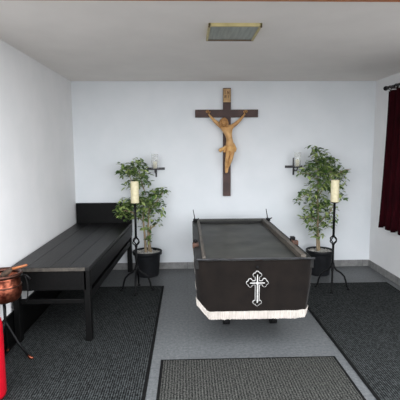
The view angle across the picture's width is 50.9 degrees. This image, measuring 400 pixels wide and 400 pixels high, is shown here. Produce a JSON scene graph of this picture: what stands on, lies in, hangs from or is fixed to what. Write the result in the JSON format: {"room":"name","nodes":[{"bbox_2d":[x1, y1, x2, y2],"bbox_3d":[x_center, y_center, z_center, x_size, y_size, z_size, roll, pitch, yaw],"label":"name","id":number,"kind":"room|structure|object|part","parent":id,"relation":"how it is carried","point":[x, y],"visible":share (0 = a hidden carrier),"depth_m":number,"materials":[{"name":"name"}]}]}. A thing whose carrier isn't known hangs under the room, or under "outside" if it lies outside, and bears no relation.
{"room":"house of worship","nodes":[
{"label":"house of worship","id":0,"kind":"room"},
{"bbox_2d":[0,39,76,319],"bbox_3d":[-1.694,-0.100,3.951,0.200,2.483,3.154,-1,7,-2],"label":"wall","id":1,"kind":"structure","parent":0,"point":[38,196],"depth_m":3.99,"materials":[{"name":"white paint"}]},
{"bbox_2d":[2,290,60,352],"bbox_3d":[-1.583,0.990,4.154,0.014,0.270,2.992,-1,7,-2],"label":"baseboard","id":2,"kind":"structure","parent":1,"relation":"attached to","point":[30,312],"depth_m":3.88,"materials":[{"name":"black wood"}]},
{"bbox_2d":[133,247,161,277],"bbox_3d":[-0.676,0.809,5.415,0.378,0.320,0.378,-1,7,-2],"label":"pot","id":3,"kind":"object","parent":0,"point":[148,258],"depth_m":5.29,"materials":[{"name":"plastic"}]},
{"bbox_2d":[0,0,399,80],"bbox_3d":[0.374,-1.464,3.955,4.362,0.200,3.354,-1,7,-2],"label":"ceiling","id":4,"kind":"structure","parent":0,"point":[77,40],"depth_m":3.40,"materials":[{"name":"paint"}]},
{"bbox_2d":[206,23,261,40],"bbox_3d":[0.243,-1.252,3.154,0.382,0.030,0.413,-1,7,-2],"label":"recessed light","id":5,"kind":"object","parent":4,"relation":"in","point":[216,31],"visible":1,"depth_m":3.11,"materials":[{"name":"grey plastic"}]},
{"bbox_3d":[0.237,-1.279,3.350,0.378,0.022,0.016,-1,7,-2],"label":"frame","id":6,"kind":"part","parent":5,"relation":"part of","materials":[{"name":"metal"}]},
{"bbox_2d":[208,27,257,39],"bbox_3d":[0.243,-1.257,3.153,0.346,0.009,0.381,-1,7,-2],"label":"diffuser","id":7,"kind":"object","parent":5,"relation":"attached to","point":[214,33],"depth_m":3.16,"materials":[{"name":"grey plastic"}]},
{"bbox_2d":[28,266,399,399],"bbox_3d":[0.390,1.175,4.270,4.362,0.150,3.354,-1,7,-2],"label":"floor","id":8,"kind":"structure","parent":0,"point":[184,331],"depth_m":3.71,"materials":[{"name":"stone"}]},
{"bbox_2d":[0,286,163,399],"bbox_3d":[-0.972,1.162,3.765,1.168,0.012,2.380,-1,7,-2],"label":"floor mat","id":9,"kind":"object","parent":8,"relation":"on","point":[116,364],"visible":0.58,"depth_m":3.36,"materials":[{"name":"carpet"}]},
{"bbox_2d":[0,317,6,398],"bbox_3d":[-1.348,0.984,2.694,0.170,0.600,0.170,-1,7,-2],"label":"canister","id":10,"kind":"object","parent":9,"relation":"on","point":[3,386],"visible":1,"depth_m":2.69,"materials":[{"name":"red metal"}]},
{"bbox_2d":[0,303,33,358],"bbox_3d":[-1.447,0.992,3.194,0.302,0.466,0.171,3,8,27],"label":"stand","id":11,"kind":"object","parent":9,"relation":"on","point":[5,323],"visible":0.66,"depth_m":3.21,"materials":[{"name":"black metal"}]},
{"bbox_3d":[-1.508,1.056,3.271,0.020,0.287,0.126,-3,7,-25],"label":"leg","id":12,"kind":"part","parent":11,"relation":"part of","materials":[{"name":"black metal"}]},
{"bbox_2d":[0,267,30,303],"bbox_3d":[-1.477,0.661,3.166,0.312,0.237,0.285,5,9,39],"label":"bucket","id":13,"kind":"object","parent":11,"relation":"on","point":[10,285],"visible":0.94,"depth_m":3.11,"materials":[{"name":"orange metal"}]},
{"bbox_2d":[0,264,27,276],"bbox_3d":[-1.380,0.528,3.111,0.195,0.094,0.048,-2,7,-11],"label":"sprinkler","id":14,"kind":"object","parent":13,"relation":"in","point":[7,272],"visible":0.91,"depth_m":3.09,"materials":[{"name":"orange wood"}]},
{"bbox_3d":[-1.339,0.497,3.120,0.110,0.036,0.022,-3,7,-24],"label":"handle","id":15,"kind":"part","parent":14,"relation":"part of","materials":[{"name":"orange wood"}]},
{"bbox_3d":[-1.322,0.664,3.178,0.098,0.227,0.022,0,7,5],"label":"bail handle","id":16,"kind":"part","parent":13,"relation":"part of","materials":[{"name":"black metal"}]},
{"bbox_3d":[-1.400,1.063,3.215,0.189,0.288,0.020,0,7,5],"label":"leg","id":17,"kind":"part","parent":11,"relation":"part of","materials":[{"name":"black metal"}]},
{"bbox_2d":[11,203,132,341],"bbox_3d":[-1.226,0.619,4.515,0.726,0.917,2.156,-1,7,-2],"label":"bench","id":18,"kind":"object","parent":9,"relation":"on","point":[82,256],"visible":0.82,"depth_m":3.83,"materials":[{"name":"black wood"}]},
{"bbox_3d":[-1.520,0.885,3.501,0.050,0.607,0.062,-1,7,-2],"label":"leg","id":19,"kind":"part","parent":18,"relation":"part of","materials":[{"name":"black wood"}]},
{"bbox_3d":[-1.228,0.442,4.485,0.720,0.035,2.125,-1,7,-2],"label":"seat","id":20,"kind":"part","parent":18,"relation":"part of","materials":[{"name":"black wood"}]},
{"bbox_3d":[-0.933,0.880,3.519,0.052,0.607,0.062,-1,7,-2],"label":"leg","id":21,"kind":"part","parent":18,"relation":"part of","materials":[{"name":"black wood"}]},
{"bbox_3d":[-0.929,0.644,5.544,0.057,0.619,0.062,-1,7,-2],"label":"leg","id":22,"kind":"part","parent":18,"relation":"part of","materials":[{"name":"black wood"}]},
{"bbox_2d":[120,203,154,295],"bbox_3d":[-0.720,0.532,4.736,0.290,1.006,0.290,6,9,43],"label":"candle stand","id":23,"kind":"object","parent":9,"relation":"on","point":[136,269],"visible":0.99,"depth_m":4.74,"materials":[{"name":"black metal"}]},
{"bbox_3d":[-0.815,0.883,4.774,0.202,0.302,0.040,-1,7,-2],"label":"leg","id":24,"kind":"part","parent":23,"relation":"part of","materials":[{"name":"black metal"}]},
{"bbox_2d":[130,181,138,202],"bbox_3d":[-0.724,-0.090,4.662,0.092,0.247,0.092,-1,7,-2],"label":"pillar candle","id":25,"kind":"object","parent":23,"relation":"on","point":[134,185],"visible":1,"depth_m":4.63,"materials":[{"name":"beige wax"}]},
{"bbox_3d":[-0.715,0.893,4.681,0.040,0.302,0.202,-1,7,-2],"label":"leg","id":26,"kind":"part","parent":23,"relation":"part of","materials":[{"name":"black metal"}]},
{"bbox_3d":[-0.622,0.881,4.780,0.202,0.302,0.040,-1,7,-2],"label":"leg","id":27,"kind":"part","parent":23,"relation":"part of","materials":[{"name":"black metal"}]},
{"bbox_2d":[112,157,170,277],"bbox_3d":[-0.744,0.217,5.332,0.775,1.514,0.414,-1,7,-2],"label":"potted ficus","id":28,"kind":"object","parent":8,"relation":"on","point":[148,257],"visible":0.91,"depth_m":5.28,"materials":[{"name":"plant"}]},
{"bbox_2d":[192,210,314,323],"bbox_3d":[0.406,0.656,4.212,0.970,0.896,1.851,-1,7,-2],"label":"bier","id":29,"kind":"object","parent":8,"relation":"on","point":[245,268],"visible":1,"depth_m":3.32,"materials":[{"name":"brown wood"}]},
{"bbox_3d":[0.004,0.372,4.176,0.028,0.072,1.790,-1,7,-2],"label":"rail","id":30,"kind":"part","parent":29,"relation":"part of","materials":[{"name":"brown wood"}]},
{"bbox_3d":[0.366,0.259,5.053,0.751,0.064,0.065,-1,7,-2],"label":"rail","id":31,"kind":"part","parent":29,"relation":"part of","materials":[{"name":"black metal"}]},
{"bbox_3d":[0.402,0.391,4.197,0.934,0.084,1.818,-1,7,-2],"label":"frame","id":32,"kind":"part","parent":29,"relation":"part of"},
{"bbox_3d":[0.790,0.362,4.200,0.042,0.076,1.790,-1,7,-2],"label":"rail","id":33,"kind":"part","parent":29,"relation":"part of","materials":[{"name":"brown wood"}]},
{"bbox_2d":[156,356,365,399],"bbox_3d":[0.383,1.254,2.925,1.344,0.012,0.625,-1,7,-2],"label":"floor mat","id":34,"kind":"object","parent":8,"relation":"on","point":[311,377],"visible":1,"depth_m":2.92,"materials":[{"name":"carpet"}]},
{"bbox_2d":[293,145,350,275],"bbox_3d":[1.535,0.135,5.317,0.659,1.654,0.461,-3,7,-22],"label":"potted ficus","id":35,"kind":"object","parent":8,"relation":"on","point":[323,255],"visible":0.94,"depth_m":5.28,"materials":[{"name":"plant"}]},
{"bbox_2d":[307,282,399,399],"bbox_3d":[1.690,1.136,3.852,1.187,0.012,2.390,-1,7,-2],"label":"floor mat","id":36,"kind":"object","parent":8,"relation":"on","point":[362,321],"visible":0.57,"depth_m":3.78,"materials":[{"name":"carpet"}]},
{"bbox_2d":[314,202,349,293],"bbox_3d":[1.514,0.518,4.775,0.290,0.999,0.290,-4,8,-27],"label":"candle stand","id":37,"kind":"object","parent":36,"relation":"on","point":[332,266],"visible":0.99,"depth_m":4.77,"materials":[{"name":"black metal"}]},
{"bbox_3d":[1.425,0.860,4.846,0.202,0.302,0.040,2,7,18],"label":"leg","id":38,"kind":"part","parent":37,"relation":"part of","materials":[{"name":"black metal"}]},
{"bbox_3d":[1.486,0.875,4.724,0.040,0.302,0.202,2,7,18],"label":"leg","id":39,"kind":"part","parent":37,"relation":"part of","materials":[{"name":"black metal"}]},
{"bbox_2d":[330,179,339,201],"bbox_3d":[1.511,-0.105,4.701,0.092,0.255,0.092,-1,7,-2],"label":"pillar candle","id":40,"kind":"object","parent":37,"relation":"on","point":[335,183],"visible":1,"depth_m":4.67,"materials":[{"name":"beige wax"}]},
{"bbox_3d":[1.608,0.867,4.786,0.202,0.302,0.040,2,7,18],"label":"leg","id":41,"kind":"part","parent":37,"relation":"part of","materials":[{"name":"black metal"}]},
{"bbox_2d":[71,81,375,262],"bbox_3d":[0.332,-0.318,5.679,4.362,2.483,0.200,-1,7,-2],"label":"wall","id":42,"kind":"structure","parent":0,"point":[114,122],"depth_m":5.54,"materials":[{"name":"white paint"}]},
{"bbox_2d":[147,160,164,176],"bbox_3d":[-0.574,-0.440,5.404,0.230,0.305,0.260,-1,7,-2],"label":"wall sconce","id":43,"kind":"object","parent":42,"relation":"attached to","point":[149,168],"visible":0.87,"depth_m":5.52,"materials":[{"name":"metal"}]},
{"bbox_2d":[153,161,156,168],"bbox_3d":[-0.571,-0.448,5.323,0.048,0.100,0.048,-1,7,-2],"label":"candle","id":44,"kind":"object","parent":43,"relation":"in","point":[154,162],"visible":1,"depth_m":5.31,"materials":[{"name":"beige wax"}]},
{"bbox_2d":[195,88,257,195],"bbox_3d":[0.350,-0.739,5.424,0.815,1.398,0.202,-1,7,-2],"label":"crucifix","id":45,"kind":"object","parent":42,"relation":"attached to","point":[229,148],"visible":1,"depth_m":5.42,"materials":[{"name":"brown wood"}]},
{"bbox_2d":[113,260,367,269],"bbox_3d":[0.343,0.882,5.716,3.962,0.090,0.012,-1,7,-2],"label":"baseboard","id":46,"kind":"structure","parent":42,"relation":"attached to","point":[163,265],"depth_m":5.69,"materials":[{"name":"stone"}]},
{"bbox_2d":[285,158,301,174],"bbox_3d":[1.246,-0.471,5.458,0.230,0.305,0.260,-1,7,-2],"label":"wall sconce","id":47,"kind":"object","parent":42,"relation":"attached to","point":[293,166],"visible":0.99,"depth_m":5.57,"materials":[{"name":"metal"}]},
{"bbox_2d":[78,0,399,1],"bbox_3d":[0.424,-1.387,2.352,4.362,0.475,0.150,-1,7,-2],"label":"trim","id":48,"kind":"structure","parent":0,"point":[78,0],"depth_m":2.44,"materials":[{"name":"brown wood"}]},
{"bbox_2d":[306,246,331,275],"bbox_3d":[1.542,0.794,5.423,0.352,0.320,0.352,-1,7,-2],"label":"pot","id":49,"kind":"object","parent":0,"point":[323,255],"depth_m":5.30,"materials":[{"name":"plastic"}]},
{"bbox_2d":[369,72,399,277],"bbox_3d":[2.465,-0.141,4.079,0.200,2.483,3.154,-1,7,-2],"label":"wall","id":50,"kind":"structure","parent":0,"point":[384,246],"depth_m":5.39,"materials":[{"name":"white paint"}]},
{"bbox_2d":[368,260,399,285],"bbox_3d":[2.364,1.041,4.286,0.012,0.090,2.992,-1,7,-2],"label":"baseboard","id":51,"kind":"structure","parent":50,"relation":"attached to","point":[382,271],"depth_m":5.29,"materials":[{"name":"stone"}]},
{"bbox_2d":[383,83,399,90],"bbox_3d":[2.288,-1.252,4.333,0.117,0.090,1.512,-1,7,-2],"label":"curtain rod","id":52,"kind":"object","parent":50,"relation":"attached to","point":[385,88],"visible":0.82,"depth_m":4.93,"materials":[{"name":"black metal"}]},
{"bbox_2d":[378,83,399,234],"bbox_3d":[2.261,-0.432,4.506,0.096,1.715,1.364,-1,7,-2],"label":"curtain","id":53,"kind":"object","parent":52,"relation":"hanging from","point":[389,217],"visible":0.99,"depth_m":4.88,"materials":[{"name":"red fabric"}]}
]}

